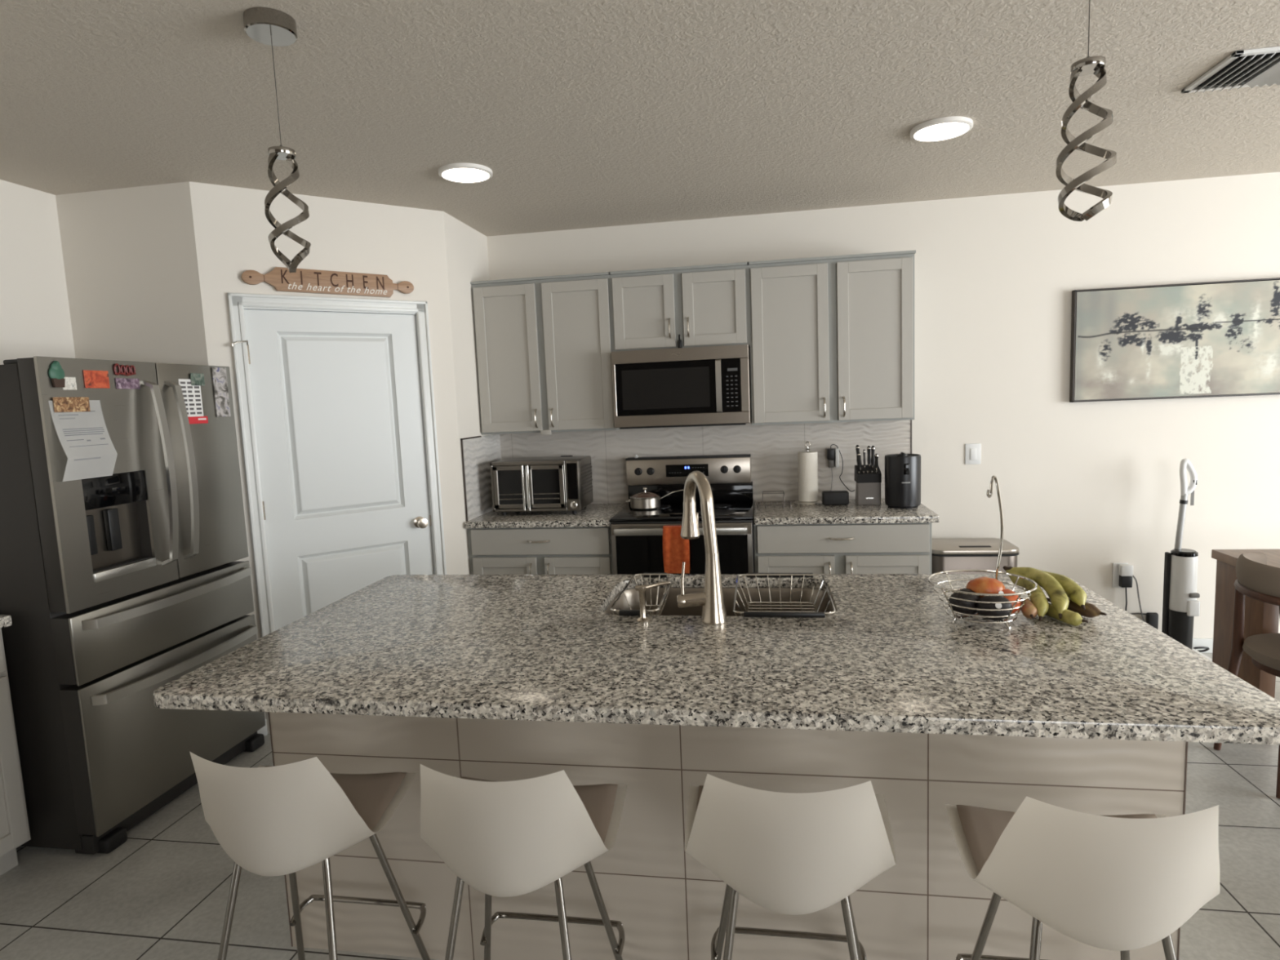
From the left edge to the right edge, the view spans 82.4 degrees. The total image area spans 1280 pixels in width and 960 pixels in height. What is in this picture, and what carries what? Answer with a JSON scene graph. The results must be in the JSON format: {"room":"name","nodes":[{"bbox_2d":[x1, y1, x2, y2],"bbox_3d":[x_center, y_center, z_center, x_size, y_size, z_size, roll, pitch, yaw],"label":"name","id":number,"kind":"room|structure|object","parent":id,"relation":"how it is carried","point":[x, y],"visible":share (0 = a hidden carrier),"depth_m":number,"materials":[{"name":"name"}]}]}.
{"room":"kitchen","nodes":[
{"label":"kitchen","id":0,"kind":"room"},
{"bbox_2d":[0,179,75,364],"bbox_3d":[-3.162,0.317,0.628,0.100,2.600,5.896,-1,6,9],"label":"wall","id":1,"kind":"structure","parent":0,"point":[35,320],"depth_m":3.25,"materials":[{"name":"beige paint"}]},
{"bbox_2d":[55,181,208,365],"bbox_3d":[-2.336,-0.033,3.510,0.796,2.600,0.100,-1,6,9],"label":"wall","id":2,"kind":"structure","parent":0,"point":[130,258],"depth_m":3.35,"materials":[{"name":"beige paint"}]},
{"bbox_2d":[189,181,468,733],"bbox_3d":[-1.505,-0.096,3.771,1.168,2.600,0.100,-7,8,-35],"label":"wall","id":3,"kind":"structure","parent":0,"point":[233,229],"depth_m":3.62,"materials":[{"name":"beige paint"}]},
{"bbox_2d":[257,718,267,735],"bbox_3d":[-1.420,1.158,3.861,1.168,0.083,0.014,-7,8,-35],"label":"baseboard","id":4,"kind":"structure","parent":3,"relation":"attached to","point":[263,731],"depth_m":3.56,"materials":[{"name":"white"}]},
{"bbox_2d":[240,266,413,297],"bbox_3d":[-1.516,-0.974,3.612,0.802,0.115,0.023,-7,8,-35],"label":"wall sign","id":5,"kind":"object","parent":3,"relation":"attached to","point":[306,281],"visible":1,"depth_m":3.59,"materials":[{"name":"brown wood"}]},
{"bbox_2d":[226,292,446,637],"bbox_3d":[-1.494,0.146,3.763,0.949,2.120,0.156,-7,8,-35],"label":"door","id":6,"kind":"structure","parent":3,"relation":"in","point":[335,395],"depth_m":3.69,"materials":[{"name":"white wood"}]},
{"bbox_2d":[443,211,501,574],"bbox_3d":[-0.986,-0.190,4.431,0.109,2.600,0.732,-1,6,9],"label":"wall","id":7,"kind":"structure","parent":0,"point":[467,255],"depth_m":4.20,"materials":[{"name":"beige paint"}]},
{"bbox_2d":[460,435,481,521],"bbox_3d":[-0.962,-0.015,4.236,0.011,0.466,0.285,-1,6,9],"label":"trim","id":8,"kind":"structure","parent":7,"relation":"attached to","point":[461,439],"depth_m":4.10,"materials":[{"name":"grey"}]},
{"bbox_2d":[0,0,1279,236],"bbox_3d":[1.665,-1.217,0.399,9.765,0.100,7.550,-1,6,9],"label":"ceiling","id":9,"kind":"structure","parent":0,"point":[581,113],"depth_m":2.55,"materials":[{"name":"beige paint"}]},
{"bbox_2d":[242,6,311,272],"bbox_3d":[-0.973,-0.900,1.986,0.128,0.658,0.128,-1,6,9],"label":"pendant lamp","id":10,"kind":"object","parent":9,"relation":"hanging from","point":[272,27],"visible":1,"depth_m":1.96,"materials":[{"name":"silver metal"}]},
{"bbox_2d":[438,162,492,182],"bbox_3d":[-0.779,-1.367,3.272,0.236,0.024,0.236,-1,6,9],"label":"recessed light","id":11,"kind":"object","parent":9,"relation":"in","point":[460,172],"visible":1,"depth_m":3.23,"materials":[{"name":"white plastic"}]},
{"bbox_2d":[441,168,489,182],"bbox_3d":[-0.779,-1.360,3.272,0.208,0.010,0.208,-1,6,9],"label":"diffuser","id":12,"kind":"object","parent":11,"relation":"attached to","point":[455,175],"depth_m":3.25,"materials":[{"name":"white plastic"}]},
{"bbox_2d":[910,115,973,142],"bbox_3d":[1.221,-1.417,2.968,0.236,0.024,0.236,-1,6,9],"label":"recessed light","id":13,"kind":"object","parent":9,"relation":"in","point":[940,129],"visible":1,"depth_m":2.93,"materials":[{"name":"white plastic"}]},
{"bbox_2d":[913,122,968,141],"bbox_3d":[1.222,-1.410,2.969,0.208,0.010,0.208,-1,6,9],"label":"diffuser","id":14,"kind":"object","parent":13,"relation":"attached to","point":[924,131],"depth_m":2.94,"materials":[{"name":"white plastic"}]},
{"bbox_2d":[1055,0,1116,221],"bbox_3d":[1.014,-0.935,1.655,0.128,0.678,0.128,-1,6,9],"label":"pendant lamp","id":15,"kind":"object","parent":9,"relation":"hanging from","point":[1095,65],"visible":1,"depth_m":1.66,"materials":[{"name":"silver metal"}]},
{"bbox_2d":[1181,46,1279,93],"bbox_3d":[2.166,-1.404,2.497,0.418,0.025,0.317,-1,6,9],"label":"ceiling vent","id":16,"kind":"object","parent":9,"relation":"in","point":[1251,68],"visible":1,"depth_m":2.52,"materials":[{"name":"white plastic"}]},
{"bbox_2d":[0,653,1279,959],"bbox_3d":[1.776,1.465,0.692,9.765,0.100,7.550,-1,6,9],"label":"floor","id":17,"kind":"structure","parent":0,"point":[162,894],"depth_m":2.38,"materials":[{"name":"tile"}]},
{"bbox_2d":[0,628,31,875],"bbox_3d":[-2.518,0.987,2.193,0.622,0.876,0.820,-1,6,9],"label":"base cabinet","id":18,"kind":"object","parent":17,"relation":"on","point":[15,832],"visible":0.99,"depth_m":2.50,"materials":[{"name":"grey wood"}]},
{"bbox_2d":[0,614,12,628],"bbox_3d":[-2.525,0.532,2.134,0.649,0.036,0.845,-1,6,9],"label":"countertop","id":19,"kind":"structure","parent":18,"relation":"on","point":[5,620],"depth_m":2.47,"materials":[{"name":"stone"}]},
{"bbox_2d":[0,355,265,854],"bbox_3d":[-2.233,0.431,3.012,0.862,1.778,0.899,-1,6,9],"label":"refrigerator","id":20,"kind":"object","parent":17,"relation":"on","point":[115,588],"visible":0.96,"depth_m":2.70,"materials":[{"name":"grey metal"}]},
{"bbox_2d":[48,360,65,387],"bbox_3d":[-1.973,-0.359,2.480,0.011,0.090,0.056,-1,6,9],"label":"magnet","id":21,"kind":"object","parent":20,"relation":"attached to","point":[56,373],"visible":1,"depth_m":2.47,"materials":[{"name":"green plastic"}]},
{"bbox_2d":[62,377,76,390],"bbox_3d":[-1.971,-0.333,2.527,0.002,0.044,0.052,-1,6,9],"label":"photo magnet","id":22,"kind":"object","parent":20,"relation":"attached to","point":[70,382],"visible":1,"depth_m":2.53},
{"bbox_2d":[52,396,90,412],"bbox_3d":[-1.964,-0.261,2.530,0.004,0.051,0.133,-1,6,9],"label":"photo magnet","id":23,"kind":"object","parent":20,"relation":"attached to","point":[71,404],"visible":1,"depth_m":2.53},
{"bbox_2d":[48,400,117,481],"bbox_3d":[-1.943,-0.142,2.565,0.035,0.274,0.207,-1,6,9],"label":"letter","id":24,"kind":"object","parent":20,"relation":"attached to","point":[84,437],"visible":1,"depth_m":2.56,"materials":[{"name":"white paper"}]},
{"bbox_2d":[83,369,110,388],"bbox_3d":[-1.954,-0.362,2.631,0.004,0.063,0.099,-1,6,9],"label":"photo magnet","id":25,"kind":"object","parent":20,"relation":"attached to","point":[92,379],"visible":1,"depth_m":2.63},
{"bbox_2d":[113,363,136,375],"bbox_3d":[-1.934,-0.414,2.747,0.007,0.045,0.094,-1,6,9],"label":"magnet","id":26,"kind":"object","parent":20,"relation":"attached to","point":[120,367],"visible":1,"depth_m":2.74,"materials":[{"name":"red plastic"}]},
{"bbox_2d":[115,377,140,389],"bbox_3d":[-1.932,-0.363,2.760,0.004,0.040,0.104,-1,6,9],"label":"photo magnet","id":27,"kind":"object","parent":20,"relation":"attached to","point":[121,383],"visible":1,"depth_m":2.76},
{"bbox_2d":[177,378,208,423],"bbox_3d":[-1.878,-0.330,3.079,0.003,0.186,0.138,-1,6,9],"label":"magnet","id":28,"kind":"object","parent":20,"relation":"attached to","point":[192,394],"visible":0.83,"depth_m":3.07,"materials":[{"name":"white paper"}]},
{"bbox_2d":[190,373,204,386],"bbox_3d":[-1.874,-0.426,3.099,0.003,0.052,0.074,-1,6,9],"label":"photo magnet","id":29,"kind":"object","parent":20,"relation":"attached to","point":[197,379],"visible":1,"depth_m":3.10},
{"bbox_2d":[211,367,231,417],"bbox_3d":[-1.853,-0.389,3.238,0.004,0.216,0.084,-1,6,9],"label":"photo magnet","id":30,"kind":"object","parent":20,"relation":"attached to","point":[220,390],"visible":1,"depth_m":3.23},
{"bbox_2d":[189,751,430,959],"bbox_3d":[-0.782,0.982,1.749,0.436,0.840,0.460,-1,6,9],"label":"bar stool","id":31,"kind":"object","parent":17,"relation":"on","point":[291,818],"visible":1,"depth_m":1.57,"materials":[{"name":"white plastic"}]},
{"bbox_2d":[264,765,406,830],"bbox_3d":[-0.785,0.791,1.760,0.393,0.104,0.225,-1,6,9],"label":"seat","id":32,"kind":"object","parent":31,"relation":"on","point":[374,797],"depth_m":1.76,"materials":[{"name":"white plastic"}]},
{"bbox_2d":[420,764,626,959],"bbox_3d":[-0.255,0.970,1.651,0.436,0.840,0.460,-1,6,9],"label":"bar stool","id":33,"kind":"object","parent":17,"relation":"on","point":[516,837],"visible":1,"depth_m":1.47,"materials":[{"name":"beige plastic"}]},
{"bbox_2d":[466,525,613,574],"bbox_3d":[-0.504,0.664,4.382,0.832,0.876,0.666,-1,6,9],"label":"base cabinet","id":34,"kind":"object","parent":17,"relation":"on","point":[525,550],"visible":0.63,"depth_m":4.06,"materials":[{"name":"grey wood"}]},
{"bbox_2d":[464,502,628,528],"bbox_3d":[-0.522,0.208,4.341,0.832,0.036,0.647,-1,6,9],"label":"countertop","id":35,"kind":"structure","parent":34,"relation":"on","point":[594,514],"depth_m":4.10,"materials":[{"name":"stone"}]},
{"bbox_2d":[489,455,593,515],"bbox_3d":[-0.580,0.031,4.353,0.527,0.318,0.374,-1,6,9],"label":"toaster oven","id":36,"kind":"object","parent":35,"relation":"on","point":[562,482],"visible":1,"depth_m":4.21,"materials":[{"name":"silver metal"}]},
{"bbox_2d":[609,453,755,574],"bbox_3d":[0.272,0.468,4.199,0.766,1.161,0.712,-1,6,9],"label":"range","id":37,"kind":"object","parent":17,"relation":"on","point":[637,535],"visible":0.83,"depth_m":3.98,"materials":[{"name":"grey"}]},
{"bbox_2d":[625,487,684,510],"bbox_3d":[0.099,0.102,4.282,0.374,0.121,0.182,-1,6,9],"label":"saucepan","id":38,"kind":"object","parent":37,"relation":"on","point":[645,500],"visible":0.99,"depth_m":4.23,"materials":[{"name":"silver metal"}]},
{"bbox_2d":[662,525,690,573],"bbox_3d":[0.191,0.364,3.842,0.140,0.252,0.040,-1,6,9],"label":"towel","id":39,"kind":"object","parent":37,"relation":"hanging from","point":[676,549],"visible":0.84,"depth_m":3.83,"materials":[{"name":"orange fabric"}]},
{"bbox_2d":[609,501,754,522],"bbox_3d":[0.260,0.179,4.163,0.764,0.018,0.570,-1,6,9],"label":"cooktop","id":40,"kind":"object","parent":37,"relation":"in","point":[668,511],"depth_m":4.04,"materials":[{"name":"black glass"}]},
{"bbox_2d":[267,711,1187,959],"bbox_3d":[0.181,0.862,2.303,2.347,0.878,0.806,-1,6,9],"label":"kitchen island","id":41,"kind":"object","parent":17,"relation":"on","point":[668,904],"visible":0.23,"depth_m":1.91,"materials":[{"name":"grey"}]},
{"bbox_2d":[152,573,1279,744],"bbox_3d":[0.131,0.427,2.094,2.440,0.036,1.170,-1,6,9],"label":"island countertop","id":42,"kind":"structure","parent":41,"relation":"on","point":[890,657],"depth_m":1.75,"materials":[{"name":"stone"}]},
{"bbox_2d":[610,572,675,615],"bbox_3d":[0.019,0.415,2.420,0.151,0.107,0.482,-1,6,9],"label":"dish rack","id":43,"kind":"object","parent":42,"relation":"on","point":[621,612],"visible":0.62,"depth_m":2.47,"materials":[{"name":"silver metal"}]},
{"bbox_2d":[635,581,671,622],"bbox_3d":[0.036,0.353,2.152,0.113,0.105,0.042,-7,8,-35],"label":"soap dispenser","id":44,"kind":"object","parent":42,"relation":"on","point":[642,589],"visible":1,"depth_m":2.12,"materials":[{"name":"silver metal"}]},
{"bbox_2d":[676,471,727,624],"bbox_3d":[0.182,0.185,2.149,0.143,0.427,0.208,-1,6,9],"label":"faucet","id":45,"kind":"object","parent":42,"relation":"on","point":[712,599],"visible":1,"depth_m":2.07,"materials":[{"name":"silver metal"}]},
{"bbox_2d":[604,587,833,616],"bbox_3d":[0.259,0.509,2.387,0.750,0.202,0.477,-1,6,9],"label":"sink","id":46,"kind":"object","parent":42,"relation":"in","point":[671,607],"visible":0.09,"depth_m":2.58,"materials":[{"name":"silver metal"}]},
{"bbox_2d":[732,573,835,617],"bbox_3d":[0.455,0.400,2.344,0.296,0.092,0.486,-1,6,9],"label":"dish rack","id":47,"kind":"object","parent":42,"relation":"on","point":[747,613],"visible":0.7,"depth_m":2.44,"materials":[{"name":"silver metal"}]},
{"bbox_2d":[927,475,1037,628],"bbox_3d":[0.933,0.191,1.999,0.274,0.388,0.274,-1,6,9],"label":"fruit basket","id":48,"kind":"object","parent":42,"relation":"on","point":[989,492],"visible":0.76,"depth_m":1.99,"materials":[{"name":"silver metal"}]},
{"bbox_2d":[948,587,980,615],"bbox_3d":[0.896,0.335,2.011,0.091,0.074,0.074,-1,6,9],"label":"avocado","id":49,"kind":"object","parent":48,"relation":"in","point":[966,597],"visible":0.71,"depth_m":1.99,"materials":[{"name":"black food"}]},
{"bbox_2d":[965,576,1004,597],"bbox_3d":[0.955,0.300,2.020,0.100,0.063,0.086,2,8,35],"label":"mango","id":50,"kind":"object","parent":48,"relation":"in","point":[983,584],"visible":0.59,"depth_m":1.99,"materials":[{"name":"orange food"}]},
{"bbox_2d":[976,595,1013,621],"bbox_3d":[0.948,0.342,1.958,0.089,0.070,0.068,-1,6,9],"label":"avocado","id":51,"kind":"object","parent":48,"relation":"in","point":[986,598],"visible":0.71,"depth_m":1.94,"materials":[{"name":"black food"}]},
{"bbox_2d":[1002,588,1021,613],"bbox_3d":[0.998,0.332,1.994,0.069,0.070,0.074,-1,6,9],"label":"mango","id":52,"kind":"object","parent":48,"relation":"in","point":[1005,590],"visible":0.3,"depth_m":1.97,"materials":[{"name":"orange food"}]},
{"bbox_2d":[1002,565,1048,621],"bbox_3d":[1.090,0.312,2.045,0.054,0.100,0.226,-2,6,2],"label":"banana","id":53,"kind":"object","parent":42,"relation":"on","point":[1037,597],"visible":0.86,"depth_m":2.00,"materials":[{"name":"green food"}]},
{"bbox_2d":[1019,598,1037,618],"bbox_3d":[1.059,0.349,2.000,0.038,0.042,0.127,-1,6,15],"label":"potato","id":54,"kind":"object","parent":42,"relation":"on","point":[1028,610],"visible":0.77,"depth_m":1.97,"materials":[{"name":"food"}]},
{"bbox_2d":[1004,566,1069,618],"bbox_3d":[1.125,0.306,2.047,0.076,0.098,0.226,-4,6,-11],"label":"banana","id":55,"kind":"object","parent":42,"relation":"on","point":[1057,595],"visible":0.92,"depth_m":2.01,"materials":[{"name":"green food"}]},
{"bbox_2d":[1044,602,1088,626],"bbox_3d":[1.131,0.359,1.989,0.038,0.036,0.201,-3,6,-9],"label":"banana","id":56,"kind":"object","parent":42,"relation":"on","point":[1069,617],"visible":0.64,"depth_m":1.93,"materials":[{"name":"green food"}]},
{"bbox_2d":[1046,597,1106,617],"bbox_3d":[1.204,0.351,2.025,0.040,0.037,0.175,-5,7,-22],"label":"sweet potato","id":57,"kind":"object","parent":42,"relation":"on","point":[1091,611],"visible":0.55,"depth_m":1.98,"materials":[{"name":"brown food"}]},
{"bbox_2d":[1008,566,1086,610],"bbox_3d":[1.162,0.298,2.066,0.072,0.083,0.217,-6,7,-32],"label":"banana","id":58,"kind":"object","parent":57,"relation":"on","point":[1073,591],"visible":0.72,"depth_m":2.00,"materials":[{"name":"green food"}]},
{"bbox_2d":[684,773,896,959],"bbox_3d":[0.318,0.956,1.565,0.436,0.840,0.460,-1,6,9],"label":"bar stool","id":59,"kind":"object","parent":17,"relation":"on","point":[785,853],"visible":1,"depth_m":1.38,"materials":[{"name":"beige plastic"}]},
{"bbox_2d":[696,785,703,809],"bbox_3d":[0.316,0.766,1.576,0.393,0.104,0.225,-1,6,9],"label":"seat","id":60,"kind":"object","parent":59,"relation":"on","point":[699,788],"depth_m":1.68,"materials":[{"name":"white plastic"}]},
{"bbox_2d":[753,522,931,573],"bbox_3d":[1.105,0.627,4.113,0.895,0.876,0.666,-1,6,9],"label":"base cabinet","id":61,"kind":"object","parent":17,"relation":"on","point":[851,548],"visible":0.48,"depth_m":3.79,"materials":[{"name":"grey wood"}]},
{"bbox_2d":[753,498,939,524],"bbox_3d":[1.103,0.170,4.070,0.924,0.036,0.647,-1,6,9],"label":"countertop","id":62,"kind":"structure","parent":61,"relation":"on","point":[852,513],"depth_m":3.83,"materials":[{"name":"stone"}]},
{"bbox_2d":[757,490,791,507],"bbox_3d":[0.770,0.110,4.199,0.192,0.083,0.120,-1,6,9],"label":"wire rack","id":63,"kind":"object","parent":62,"relation":"on","point":[784,501],"visible":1,"depth_m":4.16,"materials":[{"name":"grey metal"}]},
{"bbox_2d":[793,441,822,505],"bbox_3d":[0.974,-0.044,4.244,0.168,0.362,0.168,-1,6,9],"label":"paper towel holder","id":64,"kind":"object","parent":62,"relation":"on","point":[797,502],"visible":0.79,"depth_m":4.21,"materials":[{"name":"silver metal"}]},
{"bbox_2d":[797,451,817,502],"bbox_3d":[0.975,-0.021,4.247,0.111,0.284,0.111,-1,6,9],"label":"paper towel roll","id":65,"kind":"object","parent":64,"relation":"on","point":[807,461],"visible":1,"depth_m":4.20,"materials":[{"name":"beige paper"}]},
{"bbox_2d":[822,490,848,505],"bbox_3d":[1.111,0.102,4.162,0.145,0.078,0.064,-1,6,9],"label":"speaker","id":66,"kind":"object","parent":62,"relation":"on","point":[828,497],"visible":1,"depth_m":4.13},
{"bbox_2d":[853,464,881,505],"bbox_3d":[1.295,0.025,4.165,0.130,0.215,0.148,-1,6,9],"label":"knife block","id":67,"kind":"object","parent":62,"relation":"on","point":[868,486],"visible":0.98,"depth_m":4.10,"materials":[{"name":"grey wood"}]},
{"bbox_2d":[855,444,859,465],"bbox_3d":[1.251,-0.113,4.196,0.024,0.176,0.050,-1,6,9],"label":"knife","id":68,"kind":"object","parent":67,"relation":"in","point":[857,447],"visible":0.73,"depth_m":4.20,"materials":[{"name":"black plastic"}]},
{"bbox_2d":[857,452,862,470],"bbox_3d":[1.248,-0.080,4.147,0.021,0.150,0.047,-3,6,-8],"label":"knife","id":69,"kind":"object","parent":67,"relation":"on","point":[859,455],"visible":0.97,"depth_m":4.15,"materials":[{"name":"black plastic"}]},
{"bbox_2d":[862,448,865,467],"bbox_3d":[1.280,-0.096,4.171,0.013,0.156,0.040,-1,6,9],"label":"knife","id":70,"kind":"object","parent":67,"relation":"in","point":[864,451],"visible":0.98,"depth_m":4.17,"materials":[{"name":"black plastic"}]},
{"bbox_2d":[866,445,871,465],"bbox_3d":[1.312,-0.110,4.185,0.023,0.168,0.048,-1,6,9],"label":"knife","id":71,"kind":"object","parent":67,"relation":"in","point":[868,448],"visible":0.96,"depth_m":4.19,"materials":[{"name":"black plastic"}]},
{"bbox_2d":[871,445,875,467],"bbox_3d":[1.324,-0.106,4.164,0.021,0.176,0.052,1,7,26],"label":"knife","id":72,"kind":"object","parent":67,"relation":"in","point":[873,448],"visible":0.98,"depth_m":4.16,"materials":[{"name":"black plastic"}]},
{"bbox_2d":[874,453,878,470],"bbox_3d":[1.331,-0.075,4.123,0.021,0.144,0.045,0,7,24],"label":"knife","id":73,"kind":"object","parent":67,"relation":"on","point":[876,455],"visible":1,"depth_m":4.12,"materials":[{"name":"black plastic"}]},
{"bbox_2d":[884,452,920,508],"bbox_3d":[1.432,-0.002,3.989,0.188,0.297,0.190,-1,6,9],"label":"air fryer","id":74,"kind":"object","parent":62,"relation":"on","point":[902,470],"visible":1,"depth_m":3.92,"materials":[{"name":"black"}]},
{"bbox_2d":[931,537,1018,573],"bbox_3d":[1.823,0.693,4.077,0.462,0.693,0.334,-1,6,9],"label":"trash can","id":75,"kind":"object","parent":17,"relation":"on","point":[947,553],"visible":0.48,"depth_m":3.91,"materials":[{"name":"grey metal"}]},
{"bbox_2d":[945,795,1220,959],"bbox_3d":[0.863,0.947,1.444,0.436,0.840,0.460,-1,6,9],"label":"bar stool","id":76,"kind":"object","parent":17,"relation":"on","point":[1123,883],"visible":1,"depth_m":1.26,"materials":[{"name":"beige plastic"}]},
{"bbox_2d":[955,804,1157,873],"bbox_3d":[0.860,0.756,1.455,0.393,0.104,0.225,-1,6,9],"label":"seat","id":77,"kind":"object","parent":76,"relation":"on","point":[978,829],"depth_m":1.51,"materials":[{"name":"white plastic"}]},
{"bbox_2d":[1161,458,1212,661],"bbox_3d":[2.896,0.450,3.884,0.240,1.123,0.240,-1,6,9],"label":"vacuum cleaner","id":78,"kind":"object","parent":17,"relation":"on","point":[1180,605],"visible":0.82,"depth_m":3.88,"materials":[{"name":"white plastic"}]},
{"bbox_2d":[1193,646,1209,652],"bbox_3d":[3.135,0.949,4.094,0.092,0.045,0.040,-1,6,9],"label":"cord","id":79,"kind":"object","parent":17,"relation":"on","point":[1206,648],"visible":0.74,"depth_m":4.08,"materials":[{"name":"black plastic"}]},
{"bbox_2d":[1211,549,1279,697],"bbox_3d":[2.982,0.798,2.363,1.005,0.762,1.965,-1,6,9],"label":"dining table","id":80,"kind":"object","parent":17,"relation":"on","point":[1260,617],"visible":0.39,"depth_m":3.24,"materials":[{"name":"brown wood"}]},
{"bbox_2d":[1213,551,1279,799],"bbox_3d":[2.572,0.725,2.796,0.483,0.845,0.535,-1,6,9],"label":"dining chair","id":81,"kind":"object","parent":17,"relation":"on","point":[1256,580],"visible":0.98,"depth_m":2.83,"materials":[{"name":"brown wood"}]},
{"bbox_2d":[486,172,1279,638],"bbox_3d":[3.072,-0.318,4.068,8.038,2.600,0.109,-1,6,9],"label":"wall","id":82,"kind":"structure","parent":0,"point":[1086,487],"depth_m":4.14,"materials":[{"name":"beige paint"}]},
{"bbox_2d":[470,271,619,435],"bbox_3d":[-0.540,-0.731,4.381,0.834,0.906,0.360,-1,6,9],"label":"upper cabinet","id":83,"kind":"object","parent":82,"relation":"attached to","point":[544,345],"visible":0.99,"depth_m":4.25,"materials":[{"name":"grey wood"}]},
{"bbox_2d":[608,262,750,351],"bbox_3d":[0.240,-0.973,4.225,0.783,0.456,0.360,-1,6,9],"label":"upper cabinet","id":84,"kind":"object","parent":82,"relation":"attached to","point":[707,305],"depth_m":4.09,"materials":[{"name":"grey wood"}]},
{"bbox_2d":[611,344,751,429],"bbox_3d":[0.249,-0.531,4.231,0.763,0.436,0.429,-1,6,9],"label":"microwave","id":85,"kind":"object","parent":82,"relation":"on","point":[709,385],"visible":1,"depth_m":4.06,"materials":[{"name":"silver metal"}]},
{"bbox_2d":[746,249,915,425],"bbox_3d":[1.061,-0.774,4.113,0.880,0.893,0.360,-1,6,9],"label":"upper cabinet","id":86,"kind":"object","parent":82,"relation":"attached to","point":[832,338],"visible":0.99,"depth_m":3.98,"materials":[{"name":"grey wood"}]},
{"bbox_2d":[825,447,837,466],"bbox_3d":[1.140,-0.136,4.347,0.072,0.114,0.004,-1,6,9],"label":"wall outlet","id":87,"kind":"object","parent":82,"relation":"attached to","point":[827,460],"visible":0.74,"depth_m":4.35,"materials":[{"name":"beige"}]},
{"bbox_2d":[826,448,835,459],"bbox_3d":[1.126,-0.154,4.322,0.042,0.064,0.046,-1,6,9],"label":"charger","id":88,"kind":"object","parent":87,"relation":"attached to","point":[830,452],"visible":1,"depth_m":4.30,"materials":[{"name":"black plastic"}]},
{"bbox_2d":[828,459,834,467],"bbox_3d":[1.133,-0.097,4.335,0.031,0.047,0.030,-1,6,9],"label":"charger","id":89,"kind":"object","parent":87,"relation":"attached to","point":[831,462],"visible":1,"depth_m":4.32,"materials":[{"name":"grey plastic"}]},
{"bbox_2d":[835,448,839,466],"bbox_3d":[1.162,-0.132,4.318,0.020,0.110,0.046,-1,6,9],"label":"charger","id":90,"kind":"object","parent":87,"relation":"attached to","point":[837,450],"visible":1,"depth_m":4.30,"materials":[{"name":"white plastic"}]},
{"bbox_2d":[830,444,854,491],"bbox_3d":[1.197,-0.073,4.302,0.141,0.280,0.052,1,7,29],"label":"cord","id":91,"kind":"object","parent":90,"relation":"attached to","point":[832,444],"visible":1,"depth_m":4.32,"materials":[{"name":"black plastic"}]},
{"bbox_2d":[911,419,911,453],"bbox_3d":[1.586,-0.135,4.280,0.006,0.486,0.012,-1,6,9],"label":"trim","id":92,"kind":"structure","parent":82,"relation":"attached to","point":[911,420],"depth_m":4.26,"materials":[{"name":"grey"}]},
{"bbox_2d":[964,443,981,464],"bbox_3d":[1.922,-0.150,4.223,0.086,0.120,0.012,-1,6,9],"label":"light switch","id":93,"kind":"object","parent":82,"relation":"attached to","point":[972,451],"visible":1,"depth_m":4.22,"materials":[{"name":"white plastic"}]},
{"bbox_2d":[1111,562,1128,587],"bbox_3d":[2.738,0.543,4.172,0.080,0.145,0.006,-1,6,9],"label":"wall outlet","id":94,"kind":"object","parent":82,"relation":"attached to","point":[1115,565],"visible":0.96,"depth_m":4.17,"materials":[{"name":"white plastic"}]},
{"bbox_2d":[1119,575,1132,587],"bbox_3d":[2.755,0.575,4.150,0.056,0.065,0.038,-1,6,9],"label":"charger","id":95,"kind":"object","parent":94,"relation":"attached to","point":[1124,581],"visible":1,"depth_m":4.13,"materials":[{"name":"black plastic"}]},
{"bbox_2d":[1124,587,1147,614],"bbox_3d":[2.814,0.686,4.147,0.119,0.160,0.014,-1,6,9],"label":"cord","id":96,"kind":"object","parent":95,"relation":"attached to","point":[1125,588],"visible":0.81,"depth_m":4.15,"materials":[{"name":"black plastic"}]},
{"bbox_2d":[1132,575,1146,622],"bbox_3d":[2.846,0.758,4.141,0.128,0.457,0.015,0,7,24],"label":"cord","id":97,"kind":"object","parent":95,"relation":"hanging from","point":[1134,577],"visible":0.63,"depth_m":4.14,"materials":[{"name":"grey plastic"}]},
{"bbox_2d":[1118,564,1133,576],"bbox_3d":[2.748,0.510,4.141,0.062,0.063,0.042,-1,6,9],"label":"charger","id":98,"kind":"object","parent":94,"relation":"attached to","point":[1124,570],"visible":1,"depth_m":4.12,"materials":[{"name":"white plastic"}]},
{"bbox_2d":[1145,612,1158,629],"bbox_3d":[2.903,0.809,4.149,0.060,0.118,0.030,-1,6,9],"label":"brick","id":99,"kind":"object","parent":82,"relation":"attached to","point":[1152,618],"visible":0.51,"depth_m":4.13,"materials":[{"name":"black"}]},
{"bbox_2d":[1069,277,1279,402],"bbox_3d":[3.189,-0.757,3.929,1.602,0.612,0.041,-1,6,9],"label":"framed painting","id":100,"kind":"object","parent":82,"relation":"attached to","point":[1211,338],"visible":1,"depth_m":3.96,"materials":[{"name":"grey"}]},
{"bbox_2d":[1192,638,1213,653],"bbox_3d":[4.367,0.910,3.944,5.500,0.083,0.014,-1,6,9],"label":"baseboard","id":101,"kind":"structure","parent":82,"relation":"attached to","point":[1208,642],"depth_m":4.13,"materials":[{"name":"white"}]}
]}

